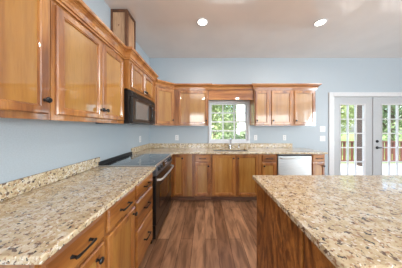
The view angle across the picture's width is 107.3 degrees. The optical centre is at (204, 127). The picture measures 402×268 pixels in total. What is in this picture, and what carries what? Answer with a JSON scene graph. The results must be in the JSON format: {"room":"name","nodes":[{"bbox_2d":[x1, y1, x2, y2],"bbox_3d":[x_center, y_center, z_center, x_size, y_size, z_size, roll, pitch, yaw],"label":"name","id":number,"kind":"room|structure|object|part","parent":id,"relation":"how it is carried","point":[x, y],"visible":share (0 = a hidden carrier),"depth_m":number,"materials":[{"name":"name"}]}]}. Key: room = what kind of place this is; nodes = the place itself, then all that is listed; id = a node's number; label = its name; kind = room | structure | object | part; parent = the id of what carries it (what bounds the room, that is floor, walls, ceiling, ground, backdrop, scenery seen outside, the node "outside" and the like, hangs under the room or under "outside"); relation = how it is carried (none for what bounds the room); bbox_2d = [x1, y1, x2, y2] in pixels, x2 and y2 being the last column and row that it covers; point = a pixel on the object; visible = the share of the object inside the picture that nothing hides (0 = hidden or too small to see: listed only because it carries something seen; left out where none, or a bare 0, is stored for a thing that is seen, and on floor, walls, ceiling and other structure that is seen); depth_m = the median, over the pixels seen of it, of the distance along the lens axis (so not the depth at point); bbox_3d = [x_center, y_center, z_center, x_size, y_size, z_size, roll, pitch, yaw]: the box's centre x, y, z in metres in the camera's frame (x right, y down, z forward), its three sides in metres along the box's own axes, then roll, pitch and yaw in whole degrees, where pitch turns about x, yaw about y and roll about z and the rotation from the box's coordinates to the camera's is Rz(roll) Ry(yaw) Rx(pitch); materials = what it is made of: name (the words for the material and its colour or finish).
{"room":"kitchen","nodes":[
{"label":"kitchen","id":0,"kind":"room"},
{"bbox_2d":[0,0,149,183],"bbox_3d":[-1.300,-0.102,-0.567,0.150,2.885,7.967,0,0,0],"label":"wall","id":1,"kind":"structure","parent":0,"point":[27,147],"depth_m":1.25,"materials":[{"name":"blue paint"}]},
{"bbox_2d":[0,0,52,119],"bbox_3d":[-1.035,-0.428,0.480,0.376,0.764,0.759,0,0,0],"label":"upper cabinet","id":2,"kind":"object","parent":1,"relation":"attached to","point":[24,24],"visible":1,"depth_m":0.73,"materials":[{"name":"brown wood"}]},
{"bbox_3d":[-0.896,-0.407,0.644,0.005,0.559,0.290,0,0,0],"label":"door panel","id":3,"kind":"part","parent":2,"relation":"part of","materials":[{"name":"brown wood"}]},
{"bbox_3d":[-0.864,-0.154,0.812,0.034,0.033,0.033,0,0,0],"label":"knob","id":4,"kind":"part","parent":2,"relation":"part of","materials":[{"name":"black metal"}]},
{"bbox_2d":[0,157,99,201],"bbox_3d":[-1.214,0.384,1.099,0.020,0.101,1.201,0,0,0],"label":"backsplash","id":5,"kind":"structure","parent":1,"relation":"attached to","point":[10,189],"depth_m":1.09,"materials":[{"name":"stone"}]},
{"bbox_2d":[5,0,123,123],"bbox_3d":[-1.035,-0.428,1.252,0.376,0.764,0.775,0,0,0],"label":"upper cabinet","id":6,"kind":"object","parent":1,"relation":"attached to","point":[87,76],"visible":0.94,"depth_m":1.07,"materials":[{"name":"brown wood"}]},
{"bbox_3d":[-0.890,-0.407,1.081,0.018,0.657,0.393,0,0,0],"label":"door","id":7,"kind":"part","parent":6,"relation":"part of","materials":[{"name":"brown wood"}]},
{"bbox_3d":[-0.896,-0.407,1.081,0.005,0.559,0.295,0,0,0],"label":"door panel","id":8,"kind":"part","parent":6,"relation":"part of","materials":[{"name":"brown wood"}]},
{"bbox_3d":[-0.910,-0.428,1.252,0.020,0.764,0.775,0,0,0],"label":"frame","id":9,"kind":"part","parent":6,"relation":"part of","materials":[{"name":"brown wood"}]},
{"bbox_3d":[-0.890,-0.407,1.449,0.018,0.657,0.332,0,0,0],"label":"door","id":10,"kind":"part","parent":6,"relation":"part of","materials":[{"name":"brown wood"}]},
{"bbox_3d":[-0.896,-0.407,1.449,0.005,0.559,0.234,0,0,0],"label":"door panel","id":11,"kind":"part","parent":6,"relation":"part of","materials":[{"name":"brown wood"}]},
{"bbox_2d":[124,59,153,100],"bbox_3d":[-1.005,-0.620,2.021,0.436,0.380,0.756,0,0,0],"label":"upper cabinet","id":12,"kind":"object","parent":1,"relation":"attached to","point":[136,80],"visible":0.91,"depth_m":1.81,"materials":[{"name":"brown wood"}]},
{"bbox_2d":[111,9,135,49],"bbox_3d":[-1.115,-1.177,2.033,0.217,0.729,0.233,0,0,0],"label":"chase","id":13,"kind":"object","parent":12,"relation":"on","point":[123,25],"visible":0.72,"depth_m":1.93,"materials":[{"name":"brown wood"}]},
{"bbox_3d":[-1.210,-1.177,1.928,0.026,0.729,0.024,0,0,0],"label":"corner trim","id":14,"kind":"part","parent":13,"relation":"part of","materials":[{"name":"brown wood"}]},
{"bbox_3d":[-1.119,-1.524,1.924,0.155,0.035,0.016,0,0,0],"label":"trim","id":15,"kind":"part","parent":13,"relation":"part of","materials":[{"name":"brown wood"}]},
{"bbox_3d":[-1.023,-1.177,1.933,0.034,0.729,0.034,0,0,0],"label":"corner trim","id":16,"kind":"part","parent":13,"relation":"part of","materials":[{"name":"brown wood"}]},
{"bbox_3d":[-1.015,-1.177,2.135,0.018,0.729,0.028,0,0,0],"label":"corner trim","id":17,"kind":"part","parent":13,"relation":"part of","materials":[{"name":"brown wood"}]},
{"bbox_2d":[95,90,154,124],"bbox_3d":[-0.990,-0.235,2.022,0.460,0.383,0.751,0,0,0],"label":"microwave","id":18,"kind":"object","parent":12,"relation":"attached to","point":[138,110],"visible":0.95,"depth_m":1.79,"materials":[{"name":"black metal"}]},
{"bbox_3d":[-0.823,-0.205,1.923,0.033,0.290,0.553,0,0,0],"label":"door","id":19,"kind":"part","parent":18,"relation":"part of","materials":[{"name":"black glass"}]},
{"bbox_3d":[-0.823,-0.205,2.300,0.032,0.290,0.191,0,0,0],"label":"control panel","id":20,"kind":"part","parent":18,"relation":"part of","materials":[{"name":"black ceramic"}]},
{"bbox_3d":[-0.830,-0.595,1.843,0.018,0.270,0.342,0,0,0],"label":"door","id":21,"kind":"part","parent":12,"relation":"part of","materials":[{"name":"brown wood"}]},
{"bbox_3d":[-0.836,-0.595,1.843,0.005,0.186,0.258,0,0,0],"label":"door panel","id":22,"kind":"part","parent":12,"relation":"part of","materials":[{"name":"brown wood"}]},
{"bbox_3d":[-0.830,-0.595,2.199,0.018,0.270,0.342,0,0,0],"label":"door","id":23,"kind":"part","parent":12,"relation":"part of","materials":[{"name":"brown wood"}]},
{"bbox_3d":[-0.836,-0.595,2.199,0.005,0.186,0.258,0,0,0],"label":"door panel","id":24,"kind":"part","parent":12,"relation":"part of","materials":[{"name":"brown wood"}]},
{"bbox_2d":[131,143,149,153],"bbox_3d":[-1.214,0.384,2.845,0.020,0.101,0.799,0,0,0],"label":"backsplash","id":25,"kind":"structure","parent":1,"relation":"attached to","point":[146,146],"depth_m":2.74,"materials":[{"name":"stone"}]},
{"bbox_2d":[153,85,173,125],"bbox_3d":[-0.913,-0.428,2.834,0.619,0.764,0.861,0,0,0],"label":"upper cabinet","id":26,"kind":"object","parent":1,"relation":"attached to","point":[163,99],"visible":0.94,"depth_m":2.77,"materials":[{"name":"brown wood"}]},
{"bbox_3d":[-0.755,-0.407,2.798,0.259,0.559,0.005,0,0,-45],"label":"door panel","id":27,"kind":"part","parent":26,"relation":"part of","materials":[{"name":"brown wood"}]},
{"bbox_2d":[138,200,256,267],"bbox_3d":[2.438,1.390,-0.567,7.625,0.100,7.967,0,0,0],"label":"floor","id":28,"kind":"structure","parent":0,"point":[192,233],"depth_m":1.83,"materials":[{"name":"brown wood"}]},
{"bbox_2d":[0,213,104,267],"bbox_3d":[-0.881,0.902,0.690,0.684,0.873,0.348,0,0,0],"label":"base cabinet","id":29,"kind":"object","parent":28,"relation":"on","point":[86,249],"visible":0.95,"depth_m":0.70,"materials":[{"name":"brown wood"}]},
{"bbox_3d":[-0.604,0.853,0.690,0.020,0.774,0.348,0,0,0],"label":"frame","id":30,"kind":"part","parent":29,"relation":"part of","materials":[{"name":"brown wood"}]},
{"bbox_3d":[-0.584,0.556,0.689,0.018,0.137,0.323,0,0,0],"label":"drawer","id":31,"kind":"part","parent":29,"relation":"part of","materials":[{"name":"brown wood"}]},
{"bbox_2d":[0,167,155,264],"bbox_3d":[-0.888,0.450,1.083,0.672,0.030,1.169,0,0,0],"label":"countertop","id":32,"kind":"structure","parent":29,"relation":"on","point":[35,224],"depth_m":0.79,"materials":[{"name":"stone"}]},
{"bbox_3d":[-0.557,0.556,0.689,0.036,0.018,0.119,0,0,0],"label":"handle","id":33,"kind":"part","parent":29,"relation":"part of","materials":[{"name":"black metal"}]},
{"bbox_3d":[-0.584,0.932,0.689,0.018,0.565,0.323,0,0,0],"label":"door","id":34,"kind":"part","parent":29,"relation":"part of","materials":[{"name":"brown wood"}]},
{"bbox_3d":[-0.590,0.932,0.689,0.005,0.467,0.225,0,0,0],"label":"door panel","id":35,"kind":"part","parent":29,"relation":"part of","materials":[{"name":"brown wood"}]},
{"bbox_3d":[-0.558,0.704,0.787,0.034,0.033,0.033,0,0,0],"label":"knob","id":36,"kind":"part","parent":29,"relation":"part of","materials":[{"name":"black metal"}]},
{"bbox_2d":[103,187,137,267],"bbox_3d":[-0.881,0.902,1.052,0.684,0.873,0.371,0,0,0],"label":"base cabinet","id":37,"kind":"object","parent":28,"relation":"on","point":[119,219],"visible":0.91,"depth_m":1.03,"materials":[{"name":"brown wood"}]},
{"bbox_3d":[-0.604,0.853,1.052,0.020,0.774,0.371,0,0,0],"label":"frame","id":38,"kind":"part","parent":37,"relation":"part of","materials":[{"name":"brown wood"}]},
{"bbox_3d":[-0.584,0.556,1.056,0.018,0.137,0.345,0,0,0],"label":"drawer","id":39,"kind":"part","parent":37,"relation":"part of","materials":[{"name":"brown wood"}]},
{"bbox_3d":[-0.584,0.932,1.056,0.018,0.565,0.345,0,0,0],"label":"door","id":40,"kind":"part","parent":37,"relation":"part of","materials":[{"name":"brown wood"}]},
{"bbox_3d":[-0.590,0.932,1.056,0.005,0.467,0.247,0,0,0],"label":"door panel","id":41,"kind":"part","parent":37,"relation":"part of","materials":[{"name":"brown wood"}]},
{"bbox_3d":[-0.557,0.556,1.056,0.036,0.018,0.119,0,0,0],"label":"handle","id":42,"kind":"part","parent":37,"relation":"part of","materials":[{"name":"black metal"}]},
{"bbox_2d":[98,151,173,244],"bbox_3d":[-0.850,0.862,2.052,0.736,0.954,0.766,0,0,0],"label":"range","id":43,"kind":"object","parent":28,"relation":"on","point":[161,184],"visible":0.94,"depth_m":1.88,"materials":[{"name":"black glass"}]},
{"bbox_3d":[-1.205,0.405,2.054,0.026,0.040,0.762,0,0,0],"label":"trim","id":44,"kind":"part","parent":43,"relation":"part of","materials":[{"name":"black metal"}]},
{"bbox_2d":[98,154,169,166],"bbox_3d":[-0.894,0.436,2.054,0.648,0.021,0.762,0,0,0],"label":"cooktop","id":45,"kind":"object","parent":43,"relation":"in","point":[127,160],"depth_m":1.91,"materials":[{"name":"black glass"}]},
{"bbox_3d":[-0.580,1.190,2.054,0.039,0.150,0.754,0,0,0],"label":"storage drawer","id":46,"kind":"part","parent":43,"relation":"part of","materials":[{"name":"black metal"}]},
{"bbox_3d":[-0.577,0.830,2.054,0.044,0.550,0.754,0,0,0],"label":"oven door","id":47,"kind":"part","parent":43,"relation":"part of","materials":[{"name":"black ceramic"}]},
{"bbox_3d":[-0.571,0.488,2.054,0.054,0.113,0.760,0,0,0],"label":"control panel","id":48,"kind":"part","parent":43,"relation":"part of","materials":[{"name":"metal"}]},
{"bbox_3d":[-0.565,0.436,2.054,0.010,0.024,0.762,0,0,0],"label":"edge trim","id":49,"kind":"part","parent":43,"relation":"part of","materials":[{"name":"metal"}]},
{"bbox_3d":[-0.520,0.603,2.054,0.076,0.030,0.688,0,0,0],"label":"handle","id":50,"kind":"part","parent":43,"relation":"part of","materials":[{"name":"metal"}]},
{"bbox_2d":[134,173,152,267],"bbox_3d":[-0.881,0.902,1.453,0.684,0.873,0.424,0,0,0],"label":"base cabinet","id":51,"kind":"object","parent":28,"relation":"on","point":[143,204],"visible":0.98,"depth_m":1.38,"materials":[{"name":"brown wood"}]},
{"bbox_3d":[-0.584,1.050,1.444,0.018,0.330,0.376,0,0,0],"label":"drawer","id":52,"kind":"part","parent":51,"relation":"part of","materials":[{"name":"brown wood"}]},
{"bbox_3d":[-0.584,0.750,1.444,0.018,0.230,0.376,0,0,0],"label":"drawer","id":53,"kind":"part","parent":51,"relation":"part of","materials":[{"name":"brown wood"}]},
{"bbox_3d":[-0.584,0.551,1.444,0.018,0.127,0.376,0,0,0],"label":"drawer","id":54,"kind":"part","parent":51,"relation":"part of","materials":[{"name":"brown wood"}]},
{"bbox_2d":[171,154,193,199],"bbox_3d":[-0.713,0.902,2.853,1.021,0.873,0.823,0,0,0],"label":"base cabinet","id":55,"kind":"object","parent":28,"relation":"on","point":[182,173],"visible":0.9,"depth_m":2.67,"materials":[{"name":"brown wood"}]},
{"bbox_3d":[-0.475,0.852,2.670,0.102,0.649,0.005,0,0,0],"label":"door panel","id":56,"kind":"part","parent":55,"relation":"part of","materials":[{"name":"brown wood"}]},
{"bbox_3d":[-0.475,0.852,2.664,0.180,0.727,0.018,0,0,0],"label":"door","id":57,"kind":"part","parent":55,"relation":"part of","materials":[{"name":"brown wood"}]},
{"bbox_2d":[134,148,327,155],"bbox_3d":[0.483,0.450,2.852,3.414,0.030,0.829,0,0,0],"label":"countertop","id":58,"kind":"structure","parent":55,"relation":"on","point":[171,151],"depth_m":2.74,"materials":[{"name":"stone"}]},
{"bbox_2d":[214,150,244,150],"bbox_3d":[0.500,0.551,2.950,0.690,0.170,0.350,0,0,0],"label":"sink","id":59,"kind":"object","parent":58,"relation":"in","point":[214,150],"visible":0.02,"depth_m":3.08,"materials":[{"name":"metal"}]},
{"bbox_2d":[194,154,210,199],"bbox_3d":[-0.046,0.902,2.941,0.306,0.873,0.644,0,0,0],"label":"base cabinet","id":60,"kind":"object","parent":28,"relation":"on","point":[202,162],"visible":0.94,"depth_m":2.67,"materials":[{"name":"brown wood"}]},
{"bbox_3d":[-0.044,0.546,2.664,0.272,0.117,0.018,0,0,0],"label":"drawer","id":61,"kind":"part","parent":60,"relation":"part of","materials":[{"name":"brown wood"}]},
{"bbox_3d":[-0.044,0.920,2.664,0.272,0.590,0.018,0,0,0],"label":"door","id":62,"kind":"part","parent":60,"relation":"part of","materials":[{"name":"brown wood"}]},
{"bbox_3d":[-0.044,0.920,2.670,0.174,0.492,0.005,0,0,0],"label":"door panel","id":63,"kind":"part","parent":60,"relation":"part of","materials":[{"name":"brown wood"}]},
{"bbox_2d":[211,154,258,199],"bbox_3d":[0.542,0.902,2.942,0.863,0.873,0.642,0,0,0],"label":"base cabinet","id":64,"kind":"object","parent":28,"relation":"on","point":[231,174],"visible":0.9,"depth_m":2.67,"materials":[{"name":"brown wood"}]},
{"bbox_3d":[0.334,0.853,2.664,0.403,0.725,0.018,0,0,0],"label":"door","id":65,"kind":"part","parent":64,"relation":"part of","materials":[{"name":"brown wood"}]},
{"bbox_3d":[0.334,0.853,2.670,0.305,0.627,0.005,0,0,0],"label":"door panel","id":66,"kind":"part","parent":64,"relation":"part of","materials":[{"name":"brown wood"}]},
{"bbox_3d":[0.761,0.853,2.664,0.387,0.725,0.018,0,0,0],"label":"door","id":67,"kind":"part","parent":64,"relation":"part of","materials":[{"name":"brown wood"}]},
{"bbox_3d":[0.761,0.853,2.670,0.289,0.627,0.005,0,0,0],"label":"door panel","id":68,"kind":"part","parent":64,"relation":"part of","materials":[{"name":"brown wood"}]},
{"bbox_2d":[259,154,276,174],"bbox_3d":[1.141,0.902,2.941,0.326,0.873,0.644,0,0,0],"label":"base cabinet","id":69,"kind":"object","parent":28,"relation":"on","point":[267,162],"visible":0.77,"depth_m":2.67,"materials":[{"name":"brown wood"}]},
{"bbox_3d":[1.152,0.546,2.664,0.250,0.117,0.018,0,0,0],"label":"drawer","id":70,"kind":"part","parent":69,"relation":"part of","materials":[{"name":"brown wood"}]},
{"bbox_3d":[1.152,0.920,2.664,0.250,0.590,0.018,0,0,0],"label":"door","id":71,"kind":"part","parent":69,"relation":"part of","materials":[{"name":"brown wood"}]},
{"bbox_3d":[1.152,0.920,2.670,0.152,0.492,0.005,0,0,0],"label":"door panel","id":72,"kind":"part","parent":69,"relation":"part of","materials":[{"name":"brown wood"}]},
{"bbox_2d":[277,154,311,174],"bbox_3d":[1.611,0.904,2.911,0.599,0.868,0.627,0,0,0],"label":"dishwasher","id":73,"kind":"object","parent":28,"relation":"on","point":[287,164],"visible":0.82,"depth_m":2.65,"materials":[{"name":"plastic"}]},
{"bbox_2d":[257,183,336,267],"bbox_3d":[1.385,0.902,0.920,1.842,0.873,0.820,0,0,0],"label":"kitchen island","id":74,"kind":"object","parent":28,"relation":"on","point":[281,243],"visible":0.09,"depth_m":0.91,"materials":[{"name":"brown wood"}]},
{"bbox_3d":[0.471,0.902,1.022,0.014,0.873,0.617,0,0,0],"label":"panel","id":75,"kind":"part","parent":74,"relation":"part of","materials":[{"name":"brown wood"}]},
{"bbox_3d":[0.474,0.902,0.608,0.008,0.873,0.195,0,0,0],"label":"panel","id":76,"kind":"part","parent":74,"relation":"part of","materials":[{"name":"brown wood"}]},
{"bbox_2d":[253,175,401,267],"bbox_3d":[1.393,0.450,0.918,1.913,0.030,0.897,0,0,0],"label":"island countertop","id":77,"kind":"structure","parent":74,"relation":"on","point":[355,221],"depth_m":0.77,"materials":[{"name":"stone"}]},
{"bbox_2d":[311,154,324,174],"bbox_3d":[2.041,0.902,2.941,0.246,0.873,0.644,0,0,0],"label":"base cabinet","id":78,"kind":"object","parent":28,"relation":"on","point":[317,160],"visible":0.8,"depth_m":2.66,"materials":[{"name":"brown wood"}]},
{"bbox_3d":[2.043,0.546,2.664,0.217,0.117,0.018,0,0,0],"label":"drawer","id":79,"kind":"part","parent":78,"relation":"part of","materials":[{"name":"brown wood"}]},
{"bbox_3d":[2.043,0.920,2.664,0.217,0.590,0.018,0,0,0],"label":"door","id":80,"kind":"part","parent":78,"relation":"part of","materials":[{"name":"brown wood"}]},
{"bbox_3d":[2.043,0.920,2.670,0.133,0.506,0.005,0,0,0],"label":"door panel","id":81,"kind":"part","parent":78,"relation":"part of","materials":[{"name":"brown wood"}]},
{"bbox_2d":[104,0,401,57],"bbox_3d":[2.438,-1.645,-0.567,7.625,0.200,7.967,0,0,0],"label":"ceiling","id":82,"kind":"structure","parent":0,"point":[164,28],"depth_m":2.30,"materials":[{"name":"paint"}]},
{"bbox_2d":[196,18,207,26],"bbox_3d":[-0.037,-1.541,2.160,0.176,0.008,0.176,0,0,0],"label":"recessed light","id":83,"kind":"object","parent":82,"relation":"in","point":[202,22],"visible":1,"depth_m":2.16,"materials":[{"name":"white paint"}]},
{"bbox_2d":[313,18,327,26],"bbox_3d":[1.690,-1.541,2.170,0.176,0.008,0.176,0,0,0],"label":"recessed light","id":84,"kind":"object","parent":82,"relation":"in","point":[320,22],"visible":1,"depth_m":2.16,"materials":[{"name":"white paint"}]},
{"bbox_2d":[150,58,401,174],"bbox_3d":[2.438,-0.102,3.342,7.325,2.885,0.150,0,0,0],"label":"wall","id":85,"kind":"structure","parent":0,"point":[335,74],"depth_m":3.27,"materials":[{"name":"blue paint"}]},
{"bbox_2d":[174,90,207,125],"bbox_3d":[-0.272,-0.428,3.077,0.682,0.764,0.376,0,0,0],"label":"upper cabinet","id":86,"kind":"object","parent":85,"relation":"attached to","point":[190,106],"visible":0.91,"depth_m":2.94,"materials":[{"name":"brown wood"}]},
{"bbox_3d":[-0.237,-0.402,2.938,0.485,0.571,0.005,0,0,0],"label":"door panel","id":87,"kind":"part","parent":86,"relation":"part of","materials":[{"name":"brown wood"}]},
{"bbox_2d":[150,143,291,147],"bbox_3d":[0.348,0.386,3.256,3.144,0.097,0.020,0,0,0],"label":"backsplash","id":88,"kind":"structure","parent":85,"relation":"attached to","point":[152,145],"depth_m":3.25,"materials":[{"name":"stone"}]},
{"bbox_2d":[208,101,249,142],"bbox_3d":[0.532,-0.134,3.304,0.924,0.938,0.165,0,0,0],"label":"window","id":89,"kind":"structure","parent":85,"relation":"in","point":[210,103],"depth_m":3.30,"materials":[{"name":"white paint"}]},
{"bbox_3d":[0.531,0.063,3.317,0.818,0.430,0.030,0,0,0],"label":"sash","id":90,"kind":"part","parent":89,"relation":"part of","materials":[{"name":"white paint"}]},
{"bbox_3d":[0.531,-0.340,3.352,0.818,0.430,0.030,0,0,0],"label":"sash","id":91,"kind":"part","parent":89,"relation":"part of","materials":[{"name":"white paint"}]},
{"bbox_3d":[0.532,0.327,3.244,0.924,0.017,0.044,0,0,0],"label":"sill","id":92,"kind":"part","parent":89,"relation":"part of","materials":[{"name":"white paint"}]},
{"bbox_2d":[249,90,315,125],"bbox_3d":[1.590,-0.428,3.077,1.218,0.764,0.376,0,0,0],"label":"upper cabinet","id":93,"kind":"object","parent":85,"relation":"attached to","point":[267,107],"visible":0.98,"depth_m":2.94,"materials":[{"name":"brown wood"}]},
{"bbox_2d":[54,0,321,89],"bbox_3d":[0.139,-0.814,2.293,4.471,0.107,1.972,0,0,-42],"label":"crown molding","id":94,"kind":"structure","parent":93,"relation":"attached to","point":[78,9],"depth_m":1.74,"materials":[{"name":"brown wood"}]},
{"bbox_2d":[208,90,252,99],"bbox_3d":[0.525,-0.689,3.125,0.906,0.243,0.270,0,0,0],"label":"window valance","id":95,"kind":"object","parent":93,"relation":"attached to","point":[213,94],"visible":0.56,"depth_m":2.99,"materials":[{"name":"brown wood"}]},
{"bbox_3d":[1.133,-0.402,2.932,0.275,0.669,0.018,0,0,0],"label":"door","id":96,"kind":"part","parent":93,"relation":"part of","materials":[{"name":"brown wood"}]},
{"bbox_3d":[1.133,-0.402,2.938,0.177,0.571,0.005,0,0,0],"label":"door panel","id":97,"kind":"part","parent":93,"relation":"part of","materials":[{"name":"brown wood"}]},
{"bbox_3d":[1.520,-0.402,2.932,0.400,0.669,0.018,0,0,0],"label":"door","id":98,"kind":"part","parent":93,"relation":"part of","materials":[{"name":"brown wood"}]},
{"bbox_3d":[1.520,-0.402,2.938,0.302,0.571,0.005,0,0,0],"label":"door panel","id":99,"kind":"part","parent":93,"relation":"part of","materials":[{"name":"brown wood"}]},
{"bbox_3d":[1.975,-0.402,2.932,0.410,0.669,0.018,0,0,0],"label":"door","id":100,"kind":"part","parent":93,"relation":"part of","materials":[{"name":"brown wood"}]},
{"bbox_3d":[1.975,-0.402,2.938,0.312,0.571,0.005,0,0,0],"label":"door panel","id":101,"kind":"part","parent":93,"relation":"part of","materials":[{"name":"brown wood"}]},
{"bbox_2d":[320,126,324,131],"bbox_3d":[2.594,0.022,3.262,0.116,0.116,0.008,0,0,0],"label":"light switch","id":102,"kind":"object","parent":85,"relation":"attached to","point":[322,128],"visible":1,"depth_m":3.26,"materials":[{"name":"white plastic"}]},
{"bbox_2d":[334,97,371,174],"bbox_3d":[3.284,0.314,3.298,0.876,2.008,0.067,0,0,0],"label":"door","id":103,"kind":"structure","parent":85,"relation":"in","point":[366,102],"depth_m":3.28,"materials":[{"name":"white paint"}]},
{"bbox_2d":[329,92,401,174],"bbox_3d":[3.736,0.278,3.257,2.019,2.124,0.020,0,0,0],"label":"trim","id":104,"kind":"structure","parent":85,"relation":"attached to","point":[331,94],"depth_m":3.25,"materials":[{"name":"white paint"}]},
{"bbox_2d":[334,96,401,96],"bbox_3d":[3.735,0.310,3.341,1.830,2.060,0.152,0,0,0],"label":"trim","id":105,"kind":"structure","parent":85,"relation":"attached to","point":[334,96],"depth_m":3.27,"materials":[{"name":"white paint"}]},
{"bbox_2d":[372,97,373,174],"bbox_3d":[3.720,0.311,3.271,0.029,1.998,0.015,0,0,0],"label":"door frame","id":106,"kind":"structure","parent":85,"relation":"attached to","point":[372,97],"depth_m":3.27,"materials":[{"name":"white paint"}]},
{"bbox_2d":[374,97,401,174],"bbox_3d":[4.179,0.314,3.278,0.886,2.008,0.107,0,0,0],"label":"door","id":107,"kind":"structure","parent":85,"relation":"in","point":[378,101],"depth_m":3.28,"materials":[{"name":"white paint"}]},
{"label":"outside","id":108,"kind":"structure","parent":0,"visible":0},
{"bbox_2d":[212,132,401,163],"bbox_3d":[15.000,1.815,31.713,90.000,0.050,56.573,0,0,0],"label":"ground","id":109,"kind":"structure","parent":108,"point":[351,136],"depth_m":21.19,"materials":[{"name":"green plant"}]},
{"bbox_2d":[212,106,232,138],"bbox_3d":[0.809,-1.220,15.363,4.339,6.035,4.156,0,0,27],"label":"tree","id":110,"kind":"object","parent":109,"relation":"on","point":[225,106],"visible":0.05,"depth_m":14.69,"materials":[{"name":"green plant"}]},
{"bbox_2d":[212,105,238,138],"bbox_3d":[0.266,-0.964,9.273,3.407,5.521,4.005,0,0,-17],"label":"tree","id":111,"kind":"object","parent":109,"relation":"on","point":[215,108],"visible":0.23,"depth_m":8.55,"materials":[{"name":"green plant"}]},
{"bbox_2d":[217,132,241,138],"bbox_3d":[1.003,0.972,6.899,1.640,1.640,1.602,0,0,-25],"label":"bush","id":112,"kind":"object","parent":109,"relation":"on","point":[229,135],"visible":0.12,"depth_m":6.35,"materials":[{"name":"green plant"}]},
{"bbox_2d":[227,105,235,132],"bbox_3d":[5.053,-1.822,24.277,5.207,7.242,4.988,0,0,-16],"label":"tree","id":113,"kind":"object","parent":109,"relation":"on","point":[231,110],"visible":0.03,"depth_m":23.16,"materials":[{"name":"green plant"}]},
{"bbox_2d":[236,105,245,134],"bbox_3d":[4.450,-0.910,12.500,3.400,5.400,3.600,0,0,0],"label":"shed","id":114,"kind":"object","parent":109,"relation":"on","point":[239,108],"visible":0.04,"depth_m":12.30,"materials":[{"name":"white"}]},
{"bbox_2d":[239,129,245,138],"bbox_3d":[2.603,0.927,8.144,1.691,1.731,1.731,0,0,-29],"label":"bush","id":115,"kind":"object","parent":109,"relation":"on","point":[242,135],"visible":0.04,"depth_m":7.75,"materials":[{"name":"green plant"}]},
{"bbox_2d":[341,105,353,135],"bbox_3d":[8.884,-1.136,10.136,3.620,5.866,4.255,0,0,23],"label":"tree","id":116,"kind":"object","parent":109,"relation":"on","point":[351,107],"visible":0.06,"depth_m":9.34,"materials":[{"name":"green plant"}]},
{"bbox_2d":[341,109,353,131],"bbox_3d":[14.636,-1.996,17.313,4.685,7.592,5.506,0,0,28],"label":"tree","id":117,"kind":"object","parent":109,"relation":"on","point":[344,109],"visible":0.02,"depth_m":15.43,"materials":[{"name":"green plant"}]},
{"bbox_2d":[341,164,401,174],"bbox_3d":[3.500,1.460,4.586,11.000,0.160,2.328,0,0,0],"label":"deck","id":118,"kind":"object","parent":109,"relation":"on","point":[343,166],"visible":0.02,"depth_m":4.92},
{"bbox_2d":[357,105,361,165],"bbox_3d":[5.775,-0.340,5.330,0.350,3.440,0.260,0,0,0],"label":"porch post","id":119,"kind":"object","parent":118,"relation":"on","point":[359,107],"visible":0.16,"depth_m":5.37,"materials":[{"name":"wood"}]},
{"bbox_2d":[341,141,401,160],"bbox_3d":[5.800,0.880,5.600,6.400,0.760,0.100,0,0,0],"label":"deck railing","id":120,"kind":"object","parent":118,"relation":"on","point":[344,142],"visible":0.13,"depth_m":5.58,"materials":[{"name":"brown wood"}]},
{"bbox_2d":[382,105,401,153],"bbox_3d":[13.187,-0.768,10.228,3.533,5.130,3.688,0,0,-6],"label":"tree","id":121,"kind":"object","parent":109,"relation":"on","point":[393,107],"visible":0.25,"depth_m":10.15,"materials":[{"name":"green plant"}]}
]}

